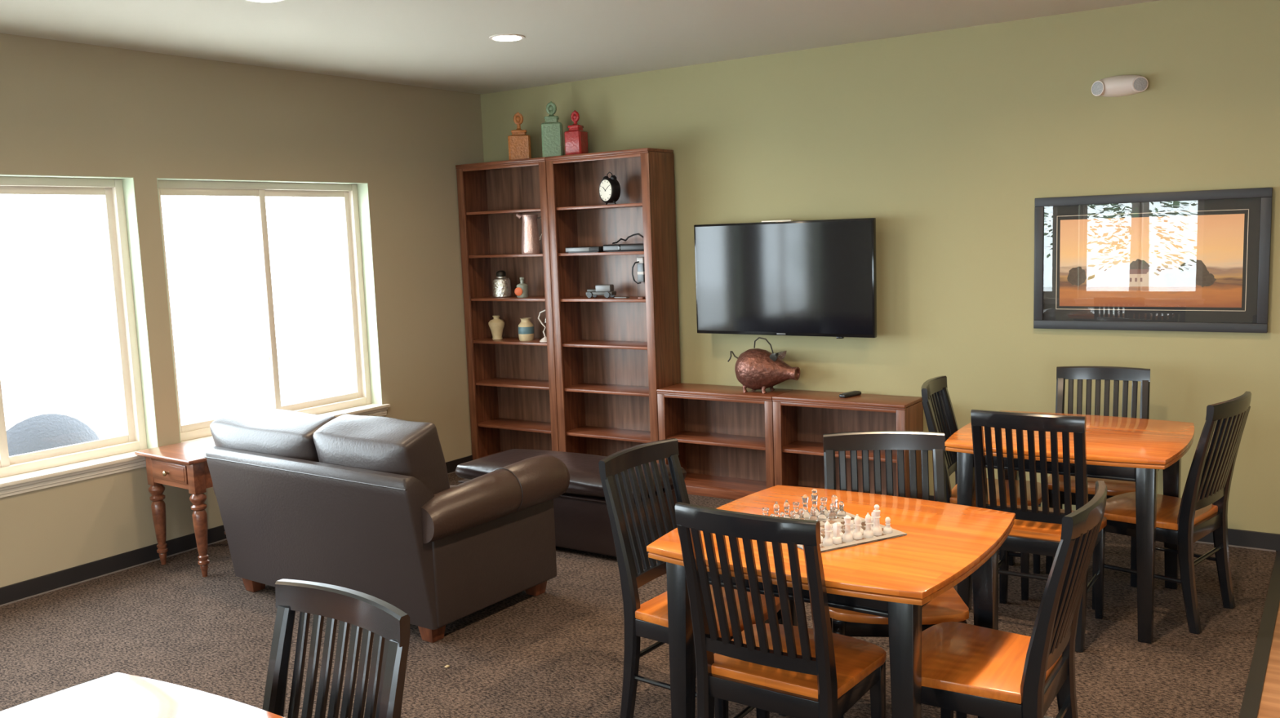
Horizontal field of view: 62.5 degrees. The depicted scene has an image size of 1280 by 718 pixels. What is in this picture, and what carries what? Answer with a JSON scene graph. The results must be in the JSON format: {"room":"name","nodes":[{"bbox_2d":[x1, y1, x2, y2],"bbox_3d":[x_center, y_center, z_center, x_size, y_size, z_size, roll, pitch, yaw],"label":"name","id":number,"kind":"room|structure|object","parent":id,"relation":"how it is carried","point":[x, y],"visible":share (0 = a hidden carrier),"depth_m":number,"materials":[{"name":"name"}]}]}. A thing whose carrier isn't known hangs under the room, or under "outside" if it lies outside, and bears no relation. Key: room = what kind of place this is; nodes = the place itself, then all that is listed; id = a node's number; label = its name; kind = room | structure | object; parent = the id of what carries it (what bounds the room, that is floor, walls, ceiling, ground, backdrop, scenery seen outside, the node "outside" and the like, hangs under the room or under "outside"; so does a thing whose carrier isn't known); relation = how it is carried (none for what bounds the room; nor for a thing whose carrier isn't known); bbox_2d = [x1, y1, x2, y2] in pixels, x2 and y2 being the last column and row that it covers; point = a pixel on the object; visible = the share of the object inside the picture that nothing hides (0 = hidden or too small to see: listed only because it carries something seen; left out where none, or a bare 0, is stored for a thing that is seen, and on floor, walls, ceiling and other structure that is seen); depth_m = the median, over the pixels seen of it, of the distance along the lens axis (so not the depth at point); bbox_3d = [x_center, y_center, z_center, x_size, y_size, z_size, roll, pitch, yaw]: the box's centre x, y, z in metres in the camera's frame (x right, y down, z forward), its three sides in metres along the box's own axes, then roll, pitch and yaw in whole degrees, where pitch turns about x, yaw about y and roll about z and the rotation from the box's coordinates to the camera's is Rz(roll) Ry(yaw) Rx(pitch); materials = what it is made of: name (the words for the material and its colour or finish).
{"room":"community lounge","nodes":[
{"label":"community lounge","id":0,"kind":"room"},
{"bbox_2d":[0,32,484,587],"bbox_3d":[-3.723,-0.062,4.301,0.200,2.740,9.000,3,8,34],"label":"wall","id":1,"kind":"structure","parent":0,"point":[67,108],"depth_m":6.01,"materials":[{"name":"paint"}]},
{"bbox_2d":[0,173,158,497],"bbox_3d":[-3.141,-0.112,5.126,0.240,1.550,1.555,3,8,34],"label":"window","id":2,"kind":"structure","parent":1,"relation":"in","point":[54,467],"depth_m":5.64,"materials":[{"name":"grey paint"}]},
{"bbox_2d":[0,455,472,607],"bbox_3d":[-3.587,1.258,4.400,0.012,0.088,9.000,3,8,34],"label":"baseboard","id":3,"kind":"structure","parent":1,"relation":"attached to","point":[12,593],"depth_m":5.53,"materials":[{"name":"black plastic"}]},
{"bbox_2d":[156,177,390,443],"bbox_3d":[-2.240,-0.304,6.452,0.240,1.550,1.555,3,8,34],"label":"window","id":4,"kind":"structure","parent":1,"relation":"in","point":[366,401],"depth_m":6.82,"materials":[{"name":"grey paint"}]},
{"bbox_2d":[0,0,1159,94],"bbox_3d":[-0.128,-1.357,1.671,9.000,0.200,9.400,3,8,34],"label":"ceiling","id":5,"kind":"structure","parent":0,"point":[437,44],"depth_m":5.38,"materials":[{"name":"beige paint"}]},
{"bbox_2d":[246,0,284,2],"bbox_3d":[-1.603,-1.538,4.485,0.190,0.008,0.190,3,8,34],"label":"recessed light","id":6,"kind":"object","parent":5,"relation":"in","point":[257,1],"visible":1,"depth_m":4.53,"materials":[{"name":"beige plastic"}]},
{"bbox_2d":[488,33,524,41],"bbox_3d":[-0.705,-1.704,5.593,0.190,0.008,0.190,3,8,34],"label":"recessed light","id":7,"kind":"object","parent":5,"relation":"in","point":[507,37],"visible":1,"depth_m":5.57,"materials":[{"name":"beige plastic"}]},
{"bbox_2d":[0,472,1276,717],"bbox_3d":[-1.462,1.495,2.991,5.125,0.200,9.000,3,8,34],"label":"floor","id":8,"kind":"structure","parent":0,"point":[557,652],"depth_m":4.39,"materials":[{"name":"brown carpet"}]},
{"bbox_2d":[0,672,284,717],"bbox_3d":[-1.029,1.140,1.823,0.922,0.753,0.922,2,8,33],"label":"dining table","id":9,"kind":"object","parent":8,"relation":"on","point":[117,695],"visible":1,"depth_m":2.19,"materials":[{"name":"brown wood"}]},
{"bbox_2d":[134,436,225,577],"bbox_3d":[-2.305,0.782,5.701,0.530,0.628,0.540,3,9,36],"label":"end table","id":10,"kind":"object","parent":8,"relation":"on","point":[184,465],"visible":0.56,"depth_m":5.47,"materials":[{"name":"brown wood"}]},
{"bbox_2d":[262,579,409,717],"bbox_3d":[-0.762,1.000,2.133,0.454,0.945,0.534,3,9,37],"label":"dining chair","id":11,"kind":"object","parent":8,"relation":"on","point":[390,625],"visible":0.99,"depth_m":2.28,"materials":[{"name":"black paint"}]},
{"bbox_2d":[204,406,569,643],"bbox_3d":[-1.239,0.678,5.041,1.653,0.917,0.930,3,8,36],"label":"leather loveseat","id":12,"kind":"object","parent":8,"relation":"on","point":[369,505],"visible":1,"depth_m":4.61,"materials":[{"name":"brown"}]},
{"bbox_2d":[209,406,337,462],"bbox_3d":[-1.725,0.460,5.083,0.797,0.427,0.347,3,8,36],"label":"cushion","id":13,"kind":"object","parent":12,"relation":"on","point":[283,433],"depth_m":4.94,"materials":[{"name":"brown leather"}]},
{"bbox_2d":[313,413,449,494],"bbox_3d":[-1.134,0.480,4.655,0.627,0.447,0.348,3,8,36],"label":"cushion","id":14,"kind":"object","parent":12,"relation":"on","point":[377,444],"depth_m":4.49,"materials":[{"name":"brown leather"}]},
{"bbox_2d":[455,156,559,460],"bbox_3d":[-0.859,-0.298,7.599,0.823,2.215,0.308,3,8,34],"label":"bookcase","id":15,"kind":"object","parent":8,"relation":"on","point":[512,381],"visible":0.69,"depth_m":7.75,"materials":[{"name":"brown wood"}]},
{"bbox_2d":[488,315,505,339],"bbox_3d":[-1.049,-0.231,7.733,0.120,0.174,0.120,3,8,34],"label":"vase","id":16,"kind":"object","parent":15,"relation":"on","point":[496,326],"visible":1,"depth_m":7.70,"materials":[{"name":"ceramic"}]},
{"bbox_2d":[492,270,511,297],"bbox_3d":[-1.005,-0.546,7.657,0.136,0.194,0.136,2,8,28],"label":"jar","id":17,"kind":"object","parent":15,"relation":"on","point":[501,285],"visible":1,"depth_m":7.61,"materials":[{"name":"silver metal"}]},
{"bbox_2d":[507,111,531,159],"bbox_3d":[-0.848,-1.562,7.403,0.154,0.340,0.154,-3,7,-5],"label":"ceramic canister","id":18,"kind":"object","parent":15,"relation":"on","point":[519,143],"visible":0.97,"depth_m":7.34,"materials":[{"name":"orange ceramic"}]},
{"bbox_2d":[507,132,531,159],"bbox_3d":[-0.845,-1.490,7.411,0.154,0.195,0.154,-3,7,-5],"label":"jar","id":19,"kind":"object","parent":18,"relation":"on","point":[519,143],"depth_m":7.34,"materials":[{"name":"orange ceramic"}]},
{"bbox_2d":[514,276,528,297],"bbox_3d":[-0.844,-0.514,7.548,0.084,0.145,0.092,0,7,17],"label":"bottle","id":20,"kind":"object","parent":15,"relation":"on","point":[522,290],"visible":1,"depth_m":7.52,"materials":[{"name":"grey"}]},
{"bbox_2d":[518,317,533,341],"bbox_3d":[-0.819,-0.214,7.579,0.114,0.160,0.114,3,8,34],"label":"vase","id":21,"kind":"object","parent":15,"relation":"on","point":[526,328],"visible":1,"depth_m":7.54,"materials":[{"name":"beige ceramic"}]},
{"bbox_2d":[515,213,542,253],"bbox_3d":[-0.766,-0.885,7.415,0.158,0.286,0.145,3,8,35],"label":"jug","id":22,"kind":"object","parent":15,"relation":"on","point":[531,244],"visible":0.97,"depth_m":7.38,"materials":[{"name":"pink metal"}]},
{"bbox_2d":[537,309,546,342],"bbox_3d":[-0.672,-0.236,7.439,0.083,0.228,0.083,-6,8,-28],"label":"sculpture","id":23,"kind":"object","parent":15,"relation":"on","point":[544,339],"visible":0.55,"depth_m":7.43,"materials":[{"name":"white ceramic"}]},
{"bbox_2d":[541,101,564,157],"bbox_3d":[-0.602,-1.573,7.234,0.140,0.384,0.140,-2,7,0],"label":"ceramic canister","id":24,"kind":"object","parent":15,"relation":"on","point":[552,131],"visible":0.97,"depth_m":7.18,"materials":[{"name":"green ceramic"}]},
{"bbox_2d":[541,118,564,157],"bbox_3d":[-0.600,-1.513,7.242,0.140,0.263,0.140,-2,7,0],"label":"jar","id":25,"kind":"object","parent":24,"relation":"on","point":[552,131],"depth_m":7.18,"materials":[{"name":"green ceramic"}]},
{"bbox_2d":[455,448,686,562],"bbox_3d":[-0.393,0.782,5.863,1.251,0.452,0.535,3,8,34],"label":"leather ottoman","id":26,"kind":"object","parent":8,"relation":"on","point":[582,522],"visible":0.43,"depth_m":5.56,"materials":[{"name":"black leather"}]},
{"bbox_2d":[455,448,686,499],"bbox_3d":[-0.399,0.628,5.844,1.252,0.142,0.537,3,8,34],"label":"cushion","id":27,"kind":"object","parent":26,"relation":"on","point":[585,483],"depth_m":5.78,"materials":[{"name":"black leather"}]},
{"bbox_2d":[545,147,680,463],"bbox_3d":[-0.171,-0.267,7.136,0.830,2.215,0.308,3,8,34],"label":"bookcase","id":28,"kind":"object","parent":8,"relation":"on","point":[613,355],"visible":0.7,"depth_m":7.24,"materials":[{"name":"brown wood"}]},
{"bbox_2d":[564,110,588,155],"bbox_3d":[-0.433,-1.527,7.126,0.124,0.306,0.124,1,7,24],"label":"ceramic canister","id":29,"kind":"object","parent":28,"relation":"on","point":[575,139],"visible":0.97,"depth_m":7.09,"materials":[{"name":"red ceramic"}]},
{"bbox_2d":[564,127,588,155],"bbox_3d":[-0.431,-1.468,7.133,0.124,0.187,0.124,1,7,24],"label":"jar","id":30,"kind":"object","parent":29,"relation":"on","point":[575,139],"depth_m":7.08,"materials":[{"name":"red ceramic"}]},
{"bbox_2d":[565,246,604,253],"bbox_3d":[-0.344,-0.745,7.170,0.270,0.038,0.194,2,8,31],"label":"book","id":31,"kind":"object","parent":28,"relation":"on","point":[580,249],"visible":0.86,"depth_m":7.08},
{"bbox_2d":[586,284,616,297],"bbox_3d":[-0.265,-0.460,7.166,0.205,0.088,0.084,1,8,27],"label":"model car","id":32,"kind":"object","parent":28,"relation":"on","point":[607,291],"visible":1,"depth_m":7.13,"materials":[{"name":"grey paint"}]},
{"bbox_2d":[599,171,620,204],"bbox_3d":[-0.201,-1.137,7.022,0.076,0.220,0.166,-7,8,-35],"label":"alarm clock","id":33,"kind":"object","parent":28,"relation":"on","point":[609,188],"visible":0.98,"depth_m":6.98,"materials":[{"name":"black plastic"}]},
{"bbox_2d":[602,243,644,252],"bbox_3d":[-0.060,-0.738,6.974,0.330,0.049,0.192,2,8,32],"label":"media box","id":34,"kind":"object","parent":28,"relation":"on","point":[636,246],"visible":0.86,"depth_m":6.90,"materials":[{"name":"black plastic"}]},
{"bbox_2d":[612,233,643,244],"bbox_3d":[-0.081,-0.809,7.088,0.277,0.068,0.050,3,8,34],"label":"cable","id":35,"kind":"object","parent":34,"relation":"on","point":[639,234],"visible":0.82,"depth_m":7.06,"materials":[{"name":"black plastic"}]},
{"bbox_2d":[636,257,644,282],"bbox_3d":[0.010,-0.604,7.113,0.052,0.165,0.032,3,8,34],"label":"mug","id":36,"kind":"object","parent":28,"relation":"attached to","point":[641,268],"visible":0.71,"depth_m":7.10,"materials":[{"name":"grey plastic"}]},
{"bbox_2d":[631,261,640,284],"bbox_3d":[-0.026,-0.582,7.114,0.065,0.155,0.016,0,7,19],"label":"handle","id":37,"kind":"object","parent":36,"relation":"hanging from","point":[637,261],"visible":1,"depth_m":7.12,"materials":[{"name":"black plastic"}]},
{"bbox_2d":[598,438,786,717],"bbox_3d":[0.195,0.789,3.595,0.534,0.945,0.454,3,9,37],"label":"dining chair","id":38,"kind":"object","parent":8,"relation":"on","point":[649,620],"visible":0.6,"depth_m":3.59,"materials":[{"name":"black paint"}]},
{"bbox_2d":[656,382,793,500],"bbox_3d":[0.548,0.528,6.762,0.830,0.674,0.308,3,8,34],"label":"bookcase","id":39,"kind":"object","parent":8,"relation":"on","point":[724,435],"visible":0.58,"depth_m":6.84,"materials":[{"name":"brown wood"}]},
{"bbox_2d":[727,337,799,393],"bbox_3d":[0.758,0.037,6.556,0.487,0.349,0.260,3,8,34],"label":"pig","id":40,"kind":"object","parent":39,"relation":"on","point":[755,369],"visible":1,"depth_m":6.47},
{"bbox_2d":[675,502,886,717],"bbox_3d":[0.422,0.846,3.050,0.454,0.945,0.534,3,8,34],"label":"dining chair","id":41,"kind":"object","parent":8,"relation":"on","point":[799,671],"visible":1,"depth_m":2.88,"materials":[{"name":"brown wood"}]},
{"bbox_2d":[646,485,1015,717],"bbox_3d":[0.624,0.901,3.314,0.922,0.753,0.922,3,8,35],"label":"dining table","id":42,"kind":"object","parent":8,"relation":"on","point":[944,544],"visible":0.67,"depth_m":3.09,"materials":[{"name":"brown wood"}]},
{"bbox_2d":[796,509,906,552],"bbox_3d":[0.573,0.527,3.249,0.344,0.007,0.344,-5,8,-26],"label":"board","id":43,"kind":"object","parent":42,"relation":"on","point":[895,534],"visible":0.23,"depth_m":3.16,"materials":[{"name":"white glass"}]},
{"bbox_2d":[761,507,768,515],"bbox_3d":[0.394,0.496,3.304,0.030,0.056,0.030,-5,8,-26],"label":"chess rook","id":44,"kind":"object","parent":43,"relation":"on","point":[765,510],"visible":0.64,"depth_m":3.29,"materials":[{"name":"clear glass"}]},
{"bbox_2d":[773,502,779,517],"bbox_3d":[0.429,0.485,3.317,0.030,0.072,0.030,-5,8,-26],"label":"bishop","id":45,"kind":"object","parent":43,"relation":"on","point":[776,508],"visible":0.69,"depth_m":3.31,"materials":[{"name":"clear glass"}]},
{"bbox_2d":[779,511,785,517],"bbox_3d":[0.444,0.501,3.288,0.028,0.046,0.028,-5,8,-26],"label":"pawn","id":46,"kind":"object","parent":43,"relation":"on","point":[781,514],"visible":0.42,"depth_m":3.28,"materials":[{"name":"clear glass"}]},
{"bbox_2d":[783,500,791,518],"bbox_3d":[0.464,0.481,3.334,0.030,0.072,0.030,-5,8,-26],"label":"bishop","id":47,"kind":"object","parent":43,"relation":"on","point":[786,505],"visible":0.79,"depth_m":3.33,"materials":[{"name":"clear glass"}]},
{"bbox_2d":[790,511,795,519],"bbox_3d":[0.478,0.498,3.301,0.028,0.046,0.028,-5,8,-26],"label":"pawn","id":48,"kind":"object","parent":43,"relation":"on","point":[792,513],"visible":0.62,"depth_m":3.29,"materials":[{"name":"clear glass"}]},
{"bbox_2d":[792,502,799,519],"bbox_3d":[0.497,0.485,3.357,0.030,0.056,0.030,-5,8,-26],"label":"chess rook","id":49,"kind":"object","parent":43,"relation":"on","point":[796,504],"visible":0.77,"depth_m":3.35,"materials":[{"name":"clear glass"}]},
{"bbox_2d":[797,508,805,519],"bbox_3d":[0.509,0.494,3.322,0.028,0.046,0.028,-5,8,-26],"label":"pawn","id":50,"kind":"object","parent":43,"relation":"on","point":[801,510],"visible":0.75,"depth_m":3.32,"materials":[{"name":"clear glass"}]},
{"bbox_2d":[801,494,810,519],"bbox_3d":[0.528,0.472,3.370,0.031,0.077,0.031,-5,8,-26],"label":"chess queen","id":51,"kind":"object","parent":43,"relation":"on","point":[805,499],"visible":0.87,"depth_m":3.36,"materials":[{"name":"clear glass"}]},
{"bbox_2d":[808,506,817,521],"bbox_3d":[0.549,0.491,3.338,0.028,0.046,0.028,-5,8,-26],"label":"pawn","id":52,"kind":"object","parent":43,"relation":"on","point":[813,517],"visible":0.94,"depth_m":3.33,"materials":[{"name":"clear glass"}]},
{"bbox_2d":[809,488,819,517],"bbox_3d":[0.561,0.462,3.387,0.031,0.091,0.031,-5,8,-26],"label":"king","id":53,"kind":"object","parent":43,"relation":"on","point":[814,496],"visible":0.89,"depth_m":3.38,"materials":[{"name":"clear glass"}]},
{"bbox_2d":[817,505,826,520],"bbox_3d":[0.579,0.488,3.352,0.028,0.046,0.028,-5,8,-26],"label":"pawn","id":54,"kind":"object","parent":43,"relation":"on","point":[821,517],"visible":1,"depth_m":3.34,"materials":[{"name":"clear glass"}]},
{"bbox_2d":[819,497,828,515],"bbox_3d":[0.593,0.476,3.403,0.030,0.056,0.030,-5,8,-26],"label":"chess rook","id":55,"kind":"object","parent":43,"relation":"on","point":[823,500],"visible":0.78,"depth_m":3.40,"materials":[{"name":"clear glass"}]},
{"bbox_2d":[822,520,832,546],"bbox_3d":[0.549,0.508,3.087,0.030,0.072,0.030,-5,8,-26],"label":"bishop","id":56,"kind":"object","parent":43,"relation":"on","point":[827,541],"visible":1,"depth_m":3.08,"materials":[{"name":"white glass"}]},
{"bbox_2d":[830,524,833,538],"bbox_3d":[0.564,0.515,3.137,0.028,0.046,0.028,-5,8,-26],"label":"pawn","id":57,"kind":"object","parent":43,"relation":"on","point":[831,534],"visible":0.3,"depth_m":3.13,"materials":[{"name":"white glass"}]},
{"bbox_2d":[827,503,836,519],"bbox_3d":[0.615,0.485,3.371,0.028,0.046,0.028,-5,8,-26],"label":"pawn","id":58,"kind":"object","parent":43,"relation":"on","point":[832,514],"visible":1,"depth_m":3.36,"materials":[{"name":"clear glass"}]},
{"bbox_2d":[831,494,839,514],"bbox_3d":[0.630,0.471,3.420,0.030,0.060,0.030,-5,8,-26],"label":"knight","id":59,"kind":"object","parent":43,"relation":"on","point":[834,500],"visible":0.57,"depth_m":3.41,"materials":[{"name":"clear glass"}]},
{"bbox_2d":[831,522,841,544],"bbox_3d":[0.578,0.511,3.102,0.030,0.060,0.030,-5,8,-26],"label":"knight","id":60,"kind":"object","parent":43,"relation":"on","point":[837,540],"visible":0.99,"depth_m":3.09,"materials":[{"name":"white glass"}]},
{"bbox_2d":[837,522,843,538],"bbox_3d":[0.595,0.512,3.153,0.028,0.046,0.028,-5,8,-26],"label":"pawn","id":61,"kind":"object","parent":43,"relation":"on","point":[839,523],"visible":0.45,"depth_m":3.15,"materials":[{"name":"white glass"}]},
{"bbox_2d":[836,501,845,516],"bbox_3d":[0.647,0.481,3.389,0.028,0.046,0.028,-5,8,-26],"label":"pawn","id":62,"kind":"object","parent":43,"relation":"on","point":[841,513],"visible":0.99,"depth_m":3.38,"materials":[{"name":"clear glass"}]},
{"bbox_2d":[842,515,853,542],"bbox_3d":[0.614,0.500,3.117,0.031,0.077,0.031,-5,8,-26],"label":"chess queen","id":63,"kind":"object","parent":43,"relation":"on","point":[847,536],"visible":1,"depth_m":3.11,"materials":[{"name":"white glass"}]},
{"bbox_2d":[849,520,854,535],"bbox_3d":[0.634,0.508,3.170,0.028,0.046,0.028,-5,8,-26],"label":"pawn","id":64,"kind":"object","parent":43,"relation":"on","point":[851,526],"visible":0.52,"depth_m":3.16,"materials":[{"name":"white glass"}]},
{"bbox_2d":[852,514,862,539],"bbox_3d":[0.647,0.498,3.139,0.030,0.072,0.030,-5,8,-26],"label":"bishop","id":65,"kind":"object","parent":43,"relation":"on","point":[857,535],"visible":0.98,"depth_m":3.13,"materials":[{"name":"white glass"}]},
{"bbox_2d":[859,519,863,534],"bbox_3d":[0.662,0.505,3.186,0.028,0.046,0.028,-5,8,-26],"label":"pawn","id":66,"kind":"object","parent":43,"relation":"on","point":[860,528],"visible":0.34,"depth_m":3.18,"materials":[{"name":"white glass"}]},
{"bbox_2d":[862,513,873,537],"bbox_3d":[0.682,0.496,3.151,0.030,0.072,0.030,-5,8,-26],"label":"bishop","id":67,"kind":"object","parent":43,"relation":"on","point":[868,533],"visible":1,"depth_m":3.14,"materials":[{"name":"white glass"}]},
{"bbox_2d":[870,516,873,530],"bbox_3d":[0.701,0.502,3.203,0.028,0.046,0.028,-5,8,-26],"label":"pawn","id":68,"kind":"object","parent":43,"relation":"on","point":[872,518],"visible":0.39,"depth_m":3.20,"materials":[{"name":"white glass"}]},
{"bbox_2d":[871,504,882,536],"bbox_3d":[0.712,0.483,3.169,0.031,0.091,0.031,-5,8,-26],"label":"king","id":69,"kind":"object","parent":43,"relation":"on","point":[877,531],"visible":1,"depth_m":3.16,"materials":[{"name":"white glass"}]},
{"bbox_2d":[883,517,893,533],"bbox_3d":[0.750,0.502,3.189,0.028,0.046,0.028,-5,8,-26],"label":"pawn","id":70,"kind":"object","parent":43,"relation":"on","point":[887,529],"visible":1,"depth_m":3.18,"materials":[{"name":"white glass"}]},
{"bbox_2d":[772,389,923,499],"bbox_3d":[1.237,0.559,6.299,0.826,0.674,0.308,3,8,34],"label":"bookcase","id":71,"kind":"object","parent":8,"relation":"on","point":[801,418],"visible":0.62,"depth_m":6.38,"materials":[{"name":"brown wood"}]},
{"bbox_2d":[839,391,861,398],"bbox_3d":[1.252,0.210,6.276,0.170,0.024,0.048,-8,9,-43],"label":"remote control","id":72,"kind":"object","parent":71,"relation":"on","point":[845,395],"visible":1,"depth_m":6.25,"materials":[{"name":"black plastic"}]},
{"bbox_2d":[822,431,968,717],"bbox_3d":[0.863,0.762,3.621,0.454,0.945,0.534,-1,7,7],"label":"dining chair","id":73,"kind":"object","parent":8,"relation":"on","point":[948,606],"visible":0.46,"depth_m":3.78,"materials":[{"name":"black paint"}]},
{"bbox_2d":[920,375,1041,600],"bbox_3d":[1.603,0.578,4.921,0.534,0.945,0.454,2,8,28],"label":"dining chair","id":74,"kind":"object","parent":8,"relation":"on","point":[940,415],"visible":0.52,"depth_m":4.98,"materials":[{"name":"black paint"}]},
{"bbox_2d":[921,480,1106,717],"bbox_3d":[1.026,0.829,3.011,0.534,0.945,0.454,3,8,34],"label":"dining chair","id":75,"kind":"object","parent":8,"relation":"on","point":[981,672],"visible":0.91,"depth_m":2.87,"materials":[{"name":"black paint"}]},
{"bbox_2d":[970,409,1106,652],"bbox_3d":[1.641,0.648,4.332,0.454,0.945,0.534,2,8,33],"label":"dining chair","id":76,"kind":"object","parent":8,"relation":"on","point":[1036,530],"visible":0.66,"depth_m":4.16,"materials":[{"name":"black paint"}]},
{"bbox_2d":[944,410,1194,644],"bbox_3d":[1.901,0.694,4.651,0.922,0.753,0.922,3,8,34],"label":"dining table","id":77,"kind":"object","parent":8,"relation":"on","point":[1135,450],"visible":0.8,"depth_m":4.34,"materials":[{"name":"brown wood"}]},
{"bbox_2d":[1045,366,1150,574],"bbox_3d":[2.211,0.537,5.084,0.454,0.945,0.534,1,8,27],"label":"dining chair","id":78,"kind":"object","parent":8,"relation":"on","point":[1114,487],"visible":0.4,"depth_m":5.21,"materials":[{"name":"black paint"}]},
{"bbox_2d":[1092,391,1251,634],"bbox_3d":[2.245,0.609,4.474,0.454,0.945,0.534,-8,9,-42],"label":"dining chair","id":79,"kind":"object","parent":8,"relation":"on","point":[1202,510],"visible":0.84,"depth_m":4.30,"materials":[{"name":"black paint"}]},
{"bbox_2d":[480,0,1279,534],"bbox_3d":[2.492,-0.446,5.624,9.000,2.740,0.200,3,8,34],"label":"wall","id":80,"kind":"structure","parent":0,"point":[949,140],"depth_m":5.88,"materials":[{"name":"green paint"}]},
{"bbox_2d":[693,217,876,338],"bbox_3d":[0.895,-0.492,6.488,1.204,0.704,0.152,3,8,34],"label":"television","id":81,"kind":"object","parent":80,"relation":"attached to","point":[802,277],"visible":1,"depth_m":6.39,"materials":[{"name":"black plastic"}]},
{"bbox_2d":[761,219,792,222],"bbox_3d":[0.833,-0.840,6.411,0.200,0.008,0.025,3,8,34],"label":"bar","id":82,"kind":"object","parent":81,"relation":"on","point":[787,220],"visible":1,"depth_m":6.40,"materials":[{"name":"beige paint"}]},
{"bbox_2d":[929,495,1279,551],"bbox_3d":[2.486,0.882,5.692,8.588,0.088,0.012,3,8,34],"label":"baseboard","id":83,"kind":"structure","parent":80,"relation":"attached to","point":[1269,541],"depth_m":5.29,"materials":[{"name":"black plastic"}]},
{"bbox_2d":[1091,75,1148,97],"bbox_3d":[2.438,-1.393,5.364,0.268,0.106,0.070,3,8,34],"label":"emergency light","id":84,"kind":"object","parent":80,"relation":"attached to","point":[1120,85],"visible":1,"depth_m":5.34,"materials":[{"name":"beige plastic"}]},
{"bbox_2d":[1033,187,1272,333],"bbox_3d":[2.592,-0.496,5.405,1.096,0.702,0.033,3,8,34],"label":"framed picture","id":85,"kind":"object","parent":80,"relation":"attached to","point":[1196,261],"visible":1,"depth_m":5.38,"materials":[{"name":"grey"}]},
{"bbox_2d":[1059,213,1244,307],"bbox_3d":[2.601,-0.497,5.405,0.854,0.459,0.001,3,8,34],"label":"print","id":86,"kind":"object","parent":85,"relation":"attached to","point":[1107,260],"depth_m":5.39,"materials":[{"name":"orange paper"}]},
{"bbox_2d":[1195,541,1275,551],"bbox_3d":[2.423,0.921,5.728,1.770,0.006,0.007,3,8,34],"label":"trim","id":87,"kind":"structure","parent":80,"relation":"attached to","point":[1196,541],"depth_m":5.31,"materials":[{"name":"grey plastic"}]},
{"bbox_2d":[1238,551,1279,717],"bbox_3d":[0.683,1.589,1.547,0.050,0.204,9.000,3,8,34],"label":"trim","id":88,"kind":"structure","parent":80,"relation":"attached to","point":[1254,687],"depth_m":4.07,"materials":[{"name":"black plastic"}]},
{"bbox_2d":[1257,601,1279,717],"bbox_3d":[2.123,1.658,0.578,3.425,0.196,9.000,3,8,34],"label":"planks","id":89,"kind":"object","parent":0,"point":[1269,704],"depth_m":3.79,"materials":[{"name":"brown wood"}]},
{"label":"outside","id":90,"kind":"structure","parent":0,"visible":0},
{"bbox_2d":[0,338,355,439],"bbox_3d":[-11.423,1.633,5.518,13.800,0.240,28.000,3,8,34],"label":"patio","id":91,"kind":"structure","parent":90,"point":[215,378],"depth_m":14.15,"materials":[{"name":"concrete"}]},
{"bbox_2d":[6,413,100,456],"bbox_3d":[-3.777,0.717,6.521,0.710,0.791,0.740,3,8,34],"label":"patio chair","id":92,"kind":"object","parent":91,"relation":"on","point":[47,431],"visible":0.14,"depth_m":6.31,"materials":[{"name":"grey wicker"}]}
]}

